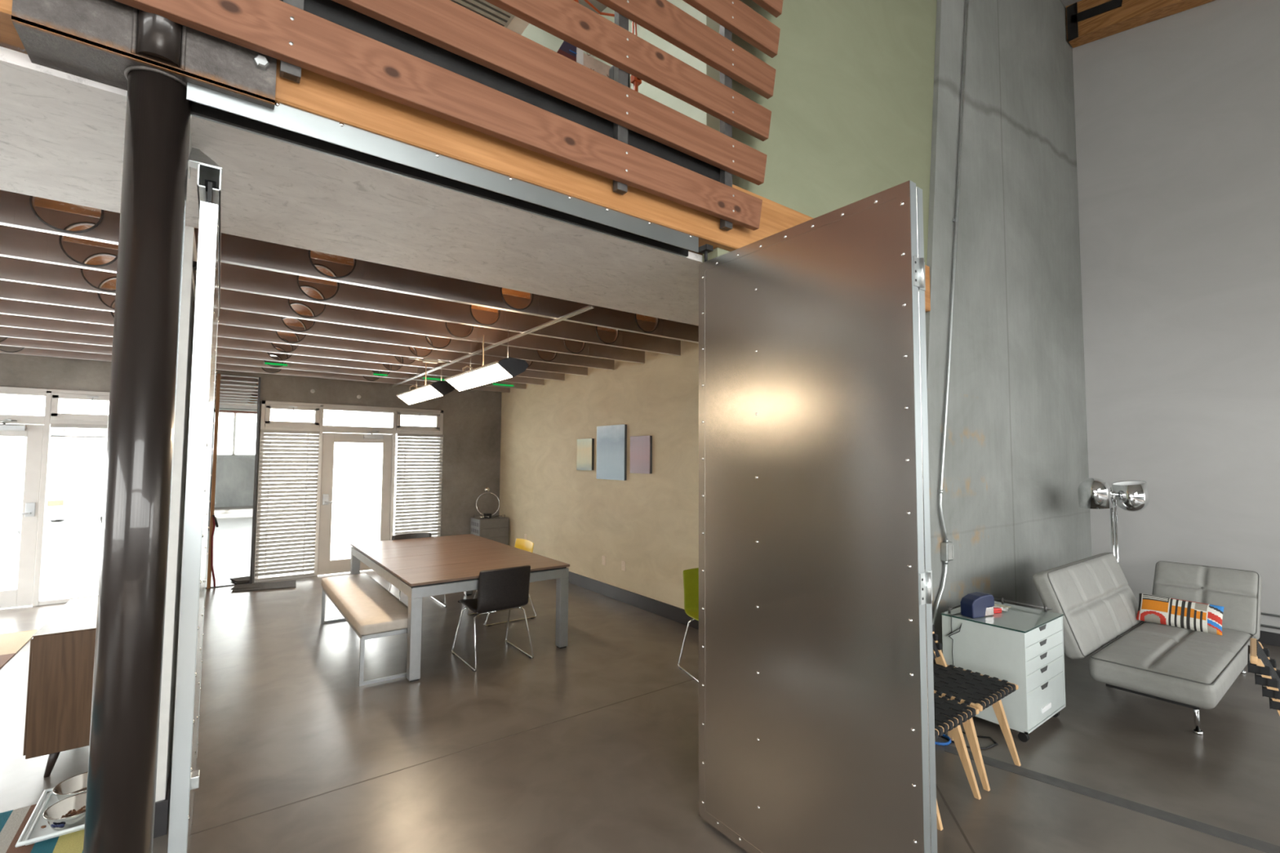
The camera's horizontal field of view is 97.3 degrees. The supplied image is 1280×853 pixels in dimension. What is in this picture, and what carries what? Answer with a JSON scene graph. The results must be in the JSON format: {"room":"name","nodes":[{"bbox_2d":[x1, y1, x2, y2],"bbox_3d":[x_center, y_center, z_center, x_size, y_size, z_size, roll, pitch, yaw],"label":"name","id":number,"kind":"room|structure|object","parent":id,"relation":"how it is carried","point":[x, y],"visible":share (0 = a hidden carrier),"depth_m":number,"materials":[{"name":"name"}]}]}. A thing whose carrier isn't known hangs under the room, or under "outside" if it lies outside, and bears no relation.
{"room":"loft living room","nodes":[
{"label":"loft living room","id":0,"kind":"room"},
{"bbox_2d":[155,226,197,802],"bbox_3d":[-4.051,0.575,5.052,0.140,2.865,6.020,3,-4,-37],"label":"door edge","id":1,"kind":"structure","parent":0,"point":[184,356],"depth_m":2.71,"materials":[{"name":"white paint"}]},
{"bbox_2d":[153,755,172,838],"bbox_3d":[-4.025,1.925,4.931,0.164,0.154,5.934,3,-4,-37],"label":"baseboard","id":2,"kind":"structure","parent":1,"relation":"attached to","point":[162,807],"depth_m":2.60,"materials":[{"name":"rubber"}]},
{"bbox_2d":[0,476,435,599],"bbox_3d":[-20.867,3.325,27.810,80.000,0.200,50.250,3,-4,-37],"label":"ground","id":3,"kind":"structure","parent":0,"point":[72,549],"depth_m":11.93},
{"bbox_2d":[0,497,22,532],"bbox_3d":[-13.461,1.543,9.356,1.700,1.400,4.310,-1,-4,28],"label":"parked car","id":4,"kind":"object","parent":3,"relation":"on","point":[9,522],"visible":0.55,"depth_m":10.62,"materials":[{"name":"silver metal"}]},
{"bbox_2d":[0,470,105,534],"bbox_3d":[-14.687,1.789,13.916,4.310,1.400,1.700,-1,-3,23],"label":"parked car","id":5,"kind":"object","parent":3,"relation":"on","point":[71,494],"visible":0.41,"depth_m":13.05,"materials":[{"name":"white paint"}]},
{"bbox_2d":[47,499,63,506],"bbox_3d":[-12.998,1.701,12.518,0.100,0.140,0.280,-1,-3,23],"label":"license plate","id":6,"kind":"object","parent":5,"relation":"attached to","point":[51,503],"depth_m":12.50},
{"bbox_2d":[0,355,399,491],"bbox_3d":[-27.416,-0.487,25.117,30.000,7.060,7.040,3,-4,-37],"label":"building","id":7,"kind":"object","parent":3,"relation":"on","point":[357,465],"visible":0.11,"depth_m":24.09,"materials":[{"name":"white paint"}]},
{"bbox_2d":[0,336,501,582],"bbox_3d":[-5.928,0.552,7.549,8.750,3.165,0.220,3,-4,-37],"label":"wall","id":8,"kind":"structure","parent":0,"point":[472,419],"depth_m":9.17,"materials":[{"name":"paint"}]},
{"bbox_2d":[0,386,109,606],"bbox_3d":[-7.399,0.797,6.299,2.580,2.520,0.161,3,-4,-37],"label":"window frame","id":9,"kind":"structure","parent":8,"relation":"in","point":[53,397],"depth_m":6.61,"materials":[{"name":"white metal"}]},
{"bbox_2d":[0,418,44,608],"bbox_3d":[-7.379,0.974,6.268,0.952,2.140,0.121,3,-4,-37],"label":"door","id":10,"kind":"structure","parent":9,"relation":"attached to","point":[21,596],"depth_m":6.51,"materials":[{"name":"white metal"}]},
{"bbox_2d":[49,423,107,438],"bbox_3d":[-6.620,0.056,6.825,0.728,0.157,0.052,3,-4,-37],"label":"blind","id":11,"kind":"object","parent":9,"relation":"attached to","point":[52,425],"visible":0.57,"depth_m":6.73,"materials":[{"name":"white plastic"}]},
{"bbox_2d":[204,373,261,588],"bbox_3d":[-5.527,0.720,7.636,0.550,2.845,0.085,3,-4,-37],"label":"window","id":12,"kind":"structure","parent":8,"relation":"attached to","point":[236,417],"depth_m":7.64,"materials":[{"name":"clear glass"}]},
{"bbox_2d":[210,515,217,586],"bbox_3d":[-5.628,1.643,7.442,0.077,0.951,0.034,3,-4,-37],"label":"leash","id":13,"kind":"object","parent":12,"relation":"hanging from","point":[215,521],"visible":1,"depth_m":7.43,"materials":[{"name":"black leather"}]},
{"bbox_2d":[253,400,443,582],"bbox_3d":[-4.314,0.943,8.597,2.521,2.520,0.161,3,-4,-37],"label":"window","id":14,"kind":"structure","parent":8,"relation":"in","point":[396,428],"depth_m":8.34,"materials":[{"name":"white metal"}]},
{"bbox_2d":[254,429,319,580],"bbox_3d":[-4.989,1.087,7.991,0.720,2.067,0.052,3,-4,-37],"label":"blind","id":15,"kind":"object","parent":14,"relation":"attached to","point":[266,465],"visible":1,"depth_m":7.98,"materials":[{"name":"white plastic"}]},
{"bbox_2d":[317,430,392,575],"bbox_3d":[-4.302,1.119,8.559,0.964,2.140,0.121,3,-4,-37],"label":"door","id":16,"kind":"structure","parent":14,"relation":"attached to","point":[326,566],"depth_m":8.40,"materials":[{"name":"white metal"}]},
{"bbox_2d":[394,433,444,537],"bbox_3d":[-3.550,1.155,9.062,0.723,2.067,0.052,3,-4,-37],"label":"blind","id":17,"kind":"object","parent":14,"relation":"attached to","point":[428,468],"visible":0.77,"depth_m":9.08,"materials":[{"name":"white plastic"}]},
{"bbox_2d":[0,46,702,325],"bbox_3d":[-1.968,-1.026,2.205,8.600,0.040,1.160,3,-4,-37],"label":"ceiling","id":18,"kind":"structure","parent":0,"point":[62,134],"depth_m":2.52,"materials":[{"name":"paint"}]},
{"bbox_2d":[187,130,222,315],"bbox_3d":[-2.155,-0.873,2.808,0.112,0.199,2.200,3,-4,-37],"label":"sliding track","id":19,"kind":"object","parent":18,"relation":"attached to","point":[207,169],"visible":0.56,"depth_m":1.99,"materials":[{"name":"metal"}]},
{"bbox_2d":[0,41,702,356],"bbox_3d":[-3.766,-1.250,4.634,8.600,0.115,7.180,3,-4,-37],"label":"deck","id":20,"kind":"object","parent":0,"point":[38,202],"depth_m":4.12,"materials":[{"name":"brown wood"}]},
{"bbox_2d":[0,347,510,392],"bbox_3d":[-5.695,-0.903,7.197,8.575,0.309,0.052,3,-4,-37],"label":"joist","id":21,"kind":"object","parent":20,"relation":"attached to","point":[24,351],"visible":0.32,"depth_m":7.72,"materials":[{"name":"wood"}]},
{"bbox_2d":[0,337,525,389],"bbox_3d":[-5.304,-0.930,6.674,8.575,0.309,0.075,3,-4,-37],"label":"joist","id":22,"kind":"object","parent":20,"relation":"attached to","point":[7,341],"depth_m":7.17,"materials":[{"name":"wood"}]},
{"bbox_2d":[0,326,544,385],"bbox_3d":[-4.926,-0.956,6.168,8.575,0.309,0.052,3,-4,-37],"label":"joist","id":23,"kind":"object","parent":20,"relation":"attached to","point":[5,331],"visible":0.3,"depth_m":6.66,"materials":[{"name":"wood"}]},
{"bbox_2d":[0,303,564,381],"bbox_3d":[-4.541,-0.982,5.653,8.575,0.309,0.052,3,-4,-37],"label":"joist","id":24,"kind":"object","parent":20,"relation":"attached to","point":[6,320],"visible":0.23,"depth_m":6.08,"materials":[{"name":"wood"}]},
{"bbox_2d":[396,355,454,404],"bbox_3d":[-2.511,-0.534,6.565,0.286,0.466,1.378,3,-4,-37],"label":"pendant lamp","id":25,"kind":"object","parent":24,"relation":"hanging from","point":[438,388],"visible":0.93,"depth_m":6.25,"materials":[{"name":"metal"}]},
{"bbox_2d":[398,386,442,404],"bbox_3d":[-2.560,-0.353,6.519,0.132,0.097,1.338,3,-4,-37],"label":"diffuser","id":26,"kind":"object","parent":25,"relation":"attached to","point":[421,393],"depth_m":6.39,"materials":[{"name":"white plastic"}]},
{"bbox_2d":[0,287,587,376],"bbox_3d":[-4.157,-1.008,5.139,8.575,0.309,0.052,3,-4,-37],"label":"joist","id":27,"kind":"object","parent":20,"relation":"attached to","point":[10,307],"visible":0.4,"depth_m":5.69,"materials":[{"name":"wood"}]},
{"bbox_2d":[408,357,449,364],"bbox_3d":[-2.405,-0.749,6.443,0.460,0.042,0.050,3,-4,-37],"label":"junction box","id":28,"kind":"object","parent":27,"relation":"attached to","point":[424,360],"visible":1,"depth_m":6.43,"materials":[{"name":"grey metal"}]},
{"bbox_2d":[390,305,594,386],"bbox_3d":[-2.148,-0.757,6.536,0.046,0.013,5.990,3,-4,-37],"label":"strap","id":29,"kind":"object","parent":27,"relation":"attached to","point":[588,307],"visible":1,"depth_m":5.24,"materials":[{"name":"grey metal"}]},
{"bbox_2d":[0,268,614,370],"bbox_3d":[-3.772,-1.035,4.624,8.575,0.309,0.052,3,-4,-37],"label":"joist","id":30,"kind":"object","parent":20,"relation":"attached to","point":[13,291],"visible":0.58,"depth_m":5.20,"materials":[{"name":"wood"}]},
{"bbox_2d":[0,240,644,364],"bbox_3d":[-3.388,-1.061,4.109,8.575,0.309,0.052,3,-4,-37],"label":"joist","id":31,"kind":"object","parent":20,"relation":"attached to","point":[11,269],"visible":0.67,"depth_m":4.69,"materials":[{"name":"wood"}]},
{"bbox_2d":[444,332,528,391],"bbox_3d":[-1.420,-0.609,5.105,0.286,0.466,1.298,3,-4,-37],"label":"pendant lamp","id":32,"kind":"object","parent":31,"relation":"hanging from","point":[508,367],"visible":1,"depth_m":4.82,"materials":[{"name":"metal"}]},
{"bbox_2d":[446,364,511,391],"bbox_3d":[-1.469,-0.427,5.059,0.132,0.097,1.258,3,-4,-37],"label":"diffuser","id":33,"kind":"object","parent":32,"relation":"attached to","point":[486,374],"depth_m":4.94,"materials":[{"name":"white plastic"}]},
{"bbox_2d":[0,205,680,355],"bbox_3d":[-3.003,-1.087,3.595,8.575,0.309,0.052,3,-4,-37],"label":"joist","id":34,"kind":"object","parent":20,"relation":"attached to","point":[15,242],"visible":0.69,"depth_m":4.20,"materials":[{"name":"wood"}]},
{"bbox_2d":[0,189,698,343],"bbox_3d":[-2.619,-1.114,3.080,8.575,0.309,0.052,3,-4,-37],"label":"joist","id":35,"kind":"object","parent":20,"relation":"attached to","point":[17,210],"visible":0.46,"depth_m":3.72,"materials":[{"name":"wood"}]},
{"bbox_3d":[-0.372,-1.656,3.536,1.500,0.595,0.530,3,-4,-37],"label":"desk","id":36,"kind":"object","parent":20,"relation":"on","visible":0},
{"bbox_2d":[556,40,583,65],"bbox_3d":[-0.495,-2.205,3.435,0.340,0.483,0.019,3,-4,-37],"label":"poster","id":37,"kind":"object","parent":36,"relation":"on","point":[567,50],"visible":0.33,"depth_m":3.49,"materials":[{"name":"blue paper"}]},
{"bbox_2d":[584,0,614,16],"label":"desk lamp","id":38,"kind":"object","parent":36,"relation":"on","point":[590,4],"depth_m":3.56,"materials":[{"name":"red metal"}]},
{"bbox_2d":[583,53,631,88],"bbox_3d":[-0.231,-2.199,3.800,0.400,0.515,0.030,3,-4,-37],"label":"canvas","id":39,"kind":"object","parent":36,"relation":"on","point":[589,62],"visible":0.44,"depth_m":3.75},
{"bbox_2d":[608,65,630,88],"bbox_3d":[-0.132,-2.128,3.607,0.125,0.353,0.102,3,-4,-37],"label":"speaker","id":40,"kind":"object","parent":36,"relation":"on","point":[611,68],"visible":0.11,"depth_m":3.58},
{"bbox_2d":[630,20,636,35],"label":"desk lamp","id":41,"kind":"object","parent":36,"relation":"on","point":[633,23],"depth_m":3.72,"materials":[{"name":"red metal"}]},
{"bbox_2d":[631,75,641,92],"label":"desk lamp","id":42,"kind":"object","parent":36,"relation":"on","point":[636,82],"depth_m":3.70,"materials":[{"name":"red metal"}]},
{"bbox_2d":[520,22,593,57],"bbox_3d":[-4.141,-3.732,5.293,8.600,4.910,0.120,3,-4,-37],"label":"wall","id":43,"kind":"structure","parent":0,"point":[531,32],"depth_m":7.43,"materials":[{"name":"paint"}]},
{"bbox_2d":[499,0,706,608],"bbox_3d":[-0.252,-1.951,7.289,0.150,8.200,7.190,3,-4,-37],"label":"wall","id":44,"kind":"structure","parent":0,"point":[648,522],"depth_m":7.03,"materials":[{"name":"beige paint"}]},
{"bbox_2d":[576,438,594,470],"bbox_3d":[-0.744,0.380,7.646,0.035,0.426,0.390,3,-4,-37],"label":"wall art","id":45,"kind":"object","parent":44,"relation":"attached to","point":[585,447],"visible":1,"depth_m":7.61,"materials":[{"name":"paint"}]},
{"bbox_2d":[601,555,605,565],"bbox_3d":[-0.464,1.714,7.209,0.010,0.116,0.076,3,-4,-37],"label":"wall outlet","id":46,"kind":"object","parent":44,"relation":"attached to","point":[603,561],"visible":1,"depth_m":7.20,"materials":[{"name":"beige plastic"}]},
{"bbox_2d":[596,424,626,480],"bbox_3d":[-0.365,0.329,7.141,0.035,0.686,0.635,3,-4,-37],"label":"wall art","id":47,"kind":"object","parent":44,"relation":"attached to","point":[611,440],"visible":1,"depth_m":7.09,"materials":[{"name":"paint"}]},
{"bbox_2d":[621,560,625,571],"bbox_3d":[-0.202,1.696,6.858,0.010,0.116,0.076,3,-4,-37],"label":"wall outlet","id":48,"kind":"object","parent":44,"relation":"attached to","point":[623,562],"visible":1,"depth_m":6.85,"materials":[{"name":"white plastic"}]},
{"bbox_2d":[568,571,698,630],"bbox_3d":[-0.368,2.063,7.053,0.016,0.154,7.100,3,-4,-37],"label":"baseboard","id":49,"kind":"structure","parent":44,"relation":"attached to","point":[673,613],"depth_m":6.62,"materials":[{"name":"wood"}]},
{"bbox_2d":[630,435,652,474],"bbox_3d":[0.010,0.332,6.637,0.035,0.440,0.390,3,-4,-37],"label":"wall art","id":50,"kind":"object","parent":44,"relation":"attached to","point":[641,446],"visible":1,"depth_m":6.60,"materials":[{"name":"paint"}]},
{"bbox_2d":[0,569,1279,852],"bbox_3d":[0.040,1.957,2.772,13.120,0.100,14.950,3,-4,-37],"label":"floor","id":51,"kind":"structure","parent":0,"point":[286,717],"depth_m":3.40,"materials":[{"name":"concrete"}]},
{"bbox_2d":[0,629,39,668],"bbox_3d":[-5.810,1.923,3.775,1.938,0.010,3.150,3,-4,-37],"label":"table","id":52,"kind":"object","parent":51,"relation":"on","point":[11,643],"visible":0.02,"depth_m":5.20,"materials":[{"name":"beige wood"}]},
{"bbox_2d":[0,804,84,852],"bbox_3d":[-2.991,1.821,1.623,2.080,0.008,1.925,3,-4,-37],"label":"striped rug","id":53,"kind":"object","parent":51,"relation":"on","point":[12,823],"visible":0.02,"depth_m":2.55,"materials":[{"name":"fabric"}]},
{"bbox_2d":[15,787,84,847],"bbox_3d":[-2.766,1.864,2.767,0.314,0.032,0.504,3,-4,-37],"label":"tray","id":54,"kind":"object","parent":53,"relation":"on","point":[33,833],"visible":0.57,"depth_m":2.60,"materials":[{"name":"plastic"}]},
{"bbox_2d":[42,792,86,831],"bbox_3d":[-2.674,1.832,2.675,0.224,0.074,0.224,3,-4,-37],"label":"bowl","id":55,"kind":"object","parent":54,"relation":"on","point":[69,812],"visible":0.74,"depth_m":2.67,"materials":[{"name":"metal"}]},
{"bbox_2d":[52,772,87,800],"bbox_3d":[-2.824,1.841,2.862,0.224,0.074,0.224,3,-4,-37],"label":"bowl","id":56,"kind":"object","parent":54,"relation":"on","point":[77,784],"visible":0.4,"depth_m":2.88,"materials":[{"name":"metal"}]},
{"bbox_2d":[22,596,97,777],"bbox_3d":[-3.324,1.532,3.467,0.486,0.793,0.952,3,-4,-37],"label":"credenza","id":57,"kind":"object","parent":51,"relation":"on","point":[58,714],"visible":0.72,"depth_m":3.05,"materials":[{"name":"brown wood"}]},
{"bbox_2d":[11,0,276,852],"bbox_3d":[-1.476,0.223,1.653,0.580,3.219,0.270,3,-4,-37],"label":"steel column","id":58,"kind":"structure","parent":51,"relation":"on","point":[153,57],"depth_m":1.62,"materials":[{"name":"metal"}]},
{"bbox_2d":[167,178,218,852],"bbox_3d":[-2.004,0.508,2.599,0.096,2.690,1.801,3,-4,-37],"label":"sliding door","id":59,"kind":"structure","parent":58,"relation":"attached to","point":[184,775],"depth_m":1.89,"materials":[{"name":"metal"}]},
{"bbox_2d":[0,0,930,311],"bbox_3d":[-1.389,-1.252,1.810,9.040,0.360,0.175,3,-4,-37],"label":"header beam","id":60,"kind":"structure","parent":58,"relation":"on","point":[315,93],"depth_m":2.29,"materials":[{"name":"brown wood"}]},
{"bbox_2d":[186,82,698,257],"bbox_3d":[-0.571,-0.995,2.392,2.105,0.082,0.129,3,-4,-37],"label":"door track","id":61,"kind":"object","parent":60,"relation":"attached to","point":[284,123],"visible":0.94,"depth_m":2.15,"materials":[{"name":"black metal"}]},
{"bbox_2d":[114,0,782,231],"bbox_3d":[-1.348,-2.134,1.711,5.520,1.966,0.080,3,-4,-37],"label":"guardrail","id":62,"kind":"object","parent":60,"relation":"attached to","point":[282,30],"visible":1,"depth_m":2.43,"materials":[{"name":"brown wood"}]},
{"bbox_2d":[280,0,719,182],"bbox_3d":[-1.620,-1.482,1.531,5.118,0.290,0.010,3,-4,-37],"label":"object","id":63,"kind":"structure","parent":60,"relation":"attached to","point":[331,11],"depth_m":2.27,"materials":[{"name":"black metal"}]},
{"bbox_2d":[231,580,296,592],"bbox_3d":[-4.998,2.124,7.520,0.727,0.031,0.461,2,-4,-28],"label":"door mat","id":64,"kind":"object","parent":51,"relation":"on","point":[290,584],"visible":1,"depth_m":7.49,"materials":[{"name":"grey fabric"}]},
{"bbox_2d":[320,573,408,686],"bbox_3d":[-2.570,1.793,5.234,0.444,0.470,2.090,3,-4,-37],"label":"bench","id":65,"kind":"object","parent":51,"relation":"on","point":[372,611],"visible":0.92,"depth_m":4.80,"materials":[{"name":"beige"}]},
{"bbox_2d":[321,573,408,635],"bbox_3d":[-2.569,1.603,5.245,0.444,0.090,2.090,3,-4,-37],"label":"cushion","id":66,"kind":"object","parent":65,"relation":"on","point":[370,609],"depth_m":4.89,"materials":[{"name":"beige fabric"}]},
{"bbox_2d":[388,533,446,607],"bbox_3d":[-2.626,1.700,6.644,0.532,0.811,0.598,3,-4,-37],"label":"dining chair","id":67,"kind":"object","parent":51,"relation":"on","point":[412,535],"visible":0.13,"depth_m":6.84,"materials":[{"name":"black plastic"}]},
{"bbox_2d":[350,533,569,682],"bbox_3d":[-1.977,1.684,5.807,1.414,0.757,2.534,3,-4,-37],"label":"dining table","id":68,"kind":"object","parent":51,"relation":"on","point":[420,568],"visible":0.88,"depth_m":5.20,"materials":[{"name":"brown wood"}]},
{"bbox_2d":[470,514,508,545],"bbox_3d":[-2.541,1.879,9.511,0.508,0.772,0.422,3,-4,-37],"label":"filing cabinet","id":69,"kind":"object","parent":51,"relation":"on","point":[495,528],"visible":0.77,"depth_m":9.38,"materials":[{"name":"grey metal"}]},
{"bbox_2d":[475,487,499,518],"bbox_3d":[-2.519,1.282,9.513,0.448,0.519,0.201,2,-4,-29],"label":"lamp","id":70,"kind":"object","parent":69,"relation":"on","point":[486,489],"visible":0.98,"depth_m":9.47,"materials":[{"name":"silver metal"}]},
{"bbox_2d":[451,564,533,671],"bbox_3d":[-1.298,1.615,4.984,0.532,0.811,0.598,3,-4,-37],"label":"dining chair","id":71,"kind":"object","parent":51,"relation":"on","point":[501,589],"visible":1,"depth_m":4.79,"materials":[{"name":"black leather"}]},
{"bbox_2d":[466,538,536,626],"bbox_3d":[-1.517,1.683,6.214,0.594,0.810,0.532,3,-4,-37],"label":"dining chair","id":72,"kind":"object","parent":51,"relation":"on","point":[524,544],"visible":0.27,"depth_m":6.27,"materials":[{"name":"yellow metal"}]},
{"bbox_2d":[191,677,974,852],"bbox_3d":[0.215,1.911,2.841,4.080,0.001,2.360,3,-4,-37],"label":"trim","id":73,"kind":"structure","parent":51,"relation":"on","point":[937,788],"depth_m":2.96,"materials":[{"name":"grey metal"}]},
{"bbox_2d":[677,568,698,683],"bbox_3d":[0.669,1.605,4.580,0.532,0.810,0.594,2,-3,-22],"label":"dining chair","id":74,"kind":"object","parent":51,"relation":"on","point":[691,576],"visible":0.25,"depth_m":4.74,"materials":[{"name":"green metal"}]},
{"bbox_2d":[934,733,951,746],"bbox_3d":[1.853,1.946,3.521,0.162,0.019,0.162,3,-4,-37],"label":"cable","id":75,"kind":"object","parent":51,"relation":"on","point":[948,743],"visible":0.44,"depth_m":3.45,"materials":[{"name":"blue plastic"}]},
{"bbox_2d":[933,693,981,831],"bbox_3d":[1.424,1.541,3.038,0.509,0.775,0.572,3,-4,-37],"label":"chair","id":76,"kind":"object","parent":51,"relation":"on","point":[951,721],"visible":0.29,"depth_m":2.94,"materials":[{"name":"brown wood"}]},
{"bbox_2d":[940,731,998,749],"bbox_3d":[2.016,1.962,3.659,0.296,0.011,0.532,1,-3,-16],"label":"cable","id":77,"kind":"object","parent":51,"relation":"on","point":[978,736],"visible":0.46,"depth_m":3.49,"materials":[{"name":"plastic"}]},
{"bbox_2d":[932,624,1021,791],"bbox_3d":[1.845,1.561,3.356,0.509,0.775,0.572,3,-4,-37],"label":"chair","id":78,"kind":"object","parent":51,"relation":"on","point":[980,691],"visible":0.59,"depth_m":3.25,"materials":[{"name":"black fabric"}]},
{"bbox_2d":[941,597,1066,742],"bbox_3d":[2.494,1.614,3.866,0.674,0.731,0.508,3,-4,-37],"label":"drawer unit","id":79,"kind":"object","parent":51,"relation":"on","point":[1023,646],"visible":0.64,"depth_m":3.65,"materials":[{"name":"white paint"}]},
{"bbox_2d":[960,591,994,618],"bbox_3d":[2.300,1.213,3.838,0.226,0.146,0.094,2,-3,-23],"label":"pencil sharpener","id":80,"kind":"object","parent":79,"relation":"on","point":[975,605],"visible":1,"depth_m":3.80,"materials":[{"name":"blue plastic"}]},
{"bbox_2d":[945,613,962,665],"bbox_3d":[2.144,1.525,3.820,0.073,0.502,0.110,3,-4,-37],"label":"power cord","id":81,"kind":"object","parent":80,"relation":"hanging from","point":[951,632],"visible":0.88,"depth_m":3.81,"materials":[{"name":"black plastic"}]},
{"bbox_2d":[993,607,1002,613],"bbox_3d":[2.469,1.276,3.913,0.075,0.030,0.038,1,-3,-17],"label":"eraser","id":82,"kind":"object","parent":79,"relation":"on","point":[996,610],"visible":0.7,"depth_m":3.90,"materials":[{"name":"red plastic"}]},
{"bbox_2d":[992,604,1011,608],"bbox_3d":[2.551,1.300,4.089,0.163,0.002,0.206,3,-4,-37],"label":"postcard","id":83,"kind":"object","parent":79,"relation":"on","point":[995,605],"visible":0.21,"depth_m":4.08,"materials":[{"name":"white paper"}]},
{"bbox_2d":[998,606,1008,611],"bbox_3d":[2.555,1.275,3.961,0.058,0.027,0.122,-2,-4,36],"label":"paper scrap","id":84,"kind":"object","parent":79,"relation":"on","point":[1006,609],"visible":0.85,"depth_m":3.93,"materials":[{"name":"white paper"}]},
{"bbox_2d":[944,745,1279,852],"bbox_3d":[2.388,1.929,2.957,1.446,0.002,0.099,-2,-4,41],"label":"floor track","id":85,"kind":"structure","parent":51,"relation":"on","point":[1251,842],"depth_m":2.85,"materials":[{"name":"grey metal"}]},
{"bbox_2d":[1077,478,1149,648],"bbox_3d":[4.477,1.280,5.302,0.600,1.583,0.301,0,-3,7],"label":"floor lamp","id":86,"kind":"object","parent":51,"relation":"on","point":[1093,493],"visible":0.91,"depth_m":5.27,"materials":[{"name":"silver metal"}]},
{"bbox_2d":[1032,552,1262,735],"bbox_3d":[4.001,1.550,4.376,2.114,0.935,0.948,3,-4,-37],"label":"lounge sofa","id":87,"kind":"object","parent":51,"relation":"on","point":[1193,669],"visible":0.85,"depth_m":4.13,"materials":[{"name":"grey leather"}]},
{"bbox_2d":[1136,592,1224,635],"bbox_3d":[4.313,1.498,4.514,0.188,0.218,0.500,3,-4,-37],"label":"throw pillow","id":88,"kind":"object","parent":87,"relation":"on","point":[1192,615],"visible":1,"depth_m":4.46,"materials":[{"name":"multicoloured fabric"}]},
{"bbox_2d":[1247,638,1279,715],"bbox_3d":[3.407,1.537,2.752,0.509,0.775,0.572,3,-4,-43],"label":"chair","id":89,"kind":"object","parent":51,"relation":"on","point":[1260,663],"visible":1,"depth_m":2.81,"materials":[{"name":"brown wood"}]},
{"bbox_2d":[702,0,937,265],"bbox_3d":[2.787,-2.061,4.999,5.960,8.200,0.119,3,-4,-37],"label":"wall","id":90,"kind":"structure","parent":0,"point":[851,105],"depth_m":3.91,"materials":[{"name":"green paint"}]},
{"bbox_2d":[698,180,937,852],"bbox_3d":[0.663,0.461,2.393,0.110,2.808,1.124,3,-4,-37],"label":"door","id":91,"kind":"structure","parent":90,"relation":"in","point":[816,712],"depth_m":2.25,"materials":[{"name":"silver metal"}]},
{"bbox_2d":[577,0,1081,13],"bbox_3d":[0.082,-5.364,3.178,13.120,2.831,14.950,3,-4,-37],"label":"roof","id":92,"kind":"structure","parent":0,"point":[597,5],"depth_m":7.62,"materials":[{"name":"brown wood"}]},
{"bbox_2d":[450,0,528,34],"bbox_3d":[-1.800,-4.741,5.363,1.360,1.660,0.850,3,-4,-37],"label":"ceiling","id":93,"kind":"structure","parent":92,"relation":"hanging from","point":[484,8],"depth_m":5.35,"materials":[{"name":"white paint"}]},
{"bbox_2d":[453,0,514,27],"bbox_3d":[-1.568,-3.920,5.369,0.600,0.015,0.450,3,-4,-37],"label":"ceiling vent","id":94,"kind":"object","parent":93,"relation":"in","point":[484,8],"depth_m":5.31,"materials":[{"name":"grey metal"}]},
{"bbox_2d":[1066,0,1214,48],"bbox_3d":[6.097,-4.590,5.502,0.225,0.973,3.140,3,-4,-37],"label":"roof beam","id":95,"kind":"structure","parent":92,"relation":"attached to","point":[1087,21],"depth_m":6.39,"materials":[{"name":"brown wood"}]},
{"bbox_2d":[925,0,1091,664],"bbox_3d":[3.613,-2.027,5.514,4.020,8.200,0.040,3,-4,-37],"label":"wall","id":96,"kind":"structure","parent":0,"point":[1015,464],"depth_m":5.33,"materials":[{"name":"grey concrete"}]},
{"bbox_2d":[932,0,968,632],"bbox_3d":[2.613,-1.578,4.682,1.084,6.604,0.058,3,-4,-37],"label":"conduit","id":97,"kind":"object","parent":96,"relation":"attached to","point":[946,547],"visible":0.96,"depth_m":4.55,"materials":[{"name":"metal"}]},
{"bbox_2d":[1072,0,1279,633],"bbox_3d":[7.466,-2.096,3.880,0.200,8.200,7.510,3,-4,-37],"label":"wall","id":98,"kind":"structure","parent":0,"point":[1177,115],"depth_m":5.95,"materials":[{"name":"white paint"}]},
{"bbox_2d":[1142,621,1279,646],"bbox_3d":[6.059,2.022,5.329,0.014,0.119,2.850,3,-4,-37],"label":"baseboard","id":99,"kind":"structure","parent":98,"relation":"attached to","point":[1265,637],"depth_m":5.38,"materials":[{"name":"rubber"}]},
{"bbox_2d":[1260,612,1279,629],"bbox_3d":[6.415,1.828,4.843,0.035,0.160,1.630,3,-4,-37],"label":"wall rail","id":100,"kind":"object","parent":98,"relation":"attached to","point":[1261,613],"visible":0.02,"depth_m":5.37,"materials":[{"name":"metal"}]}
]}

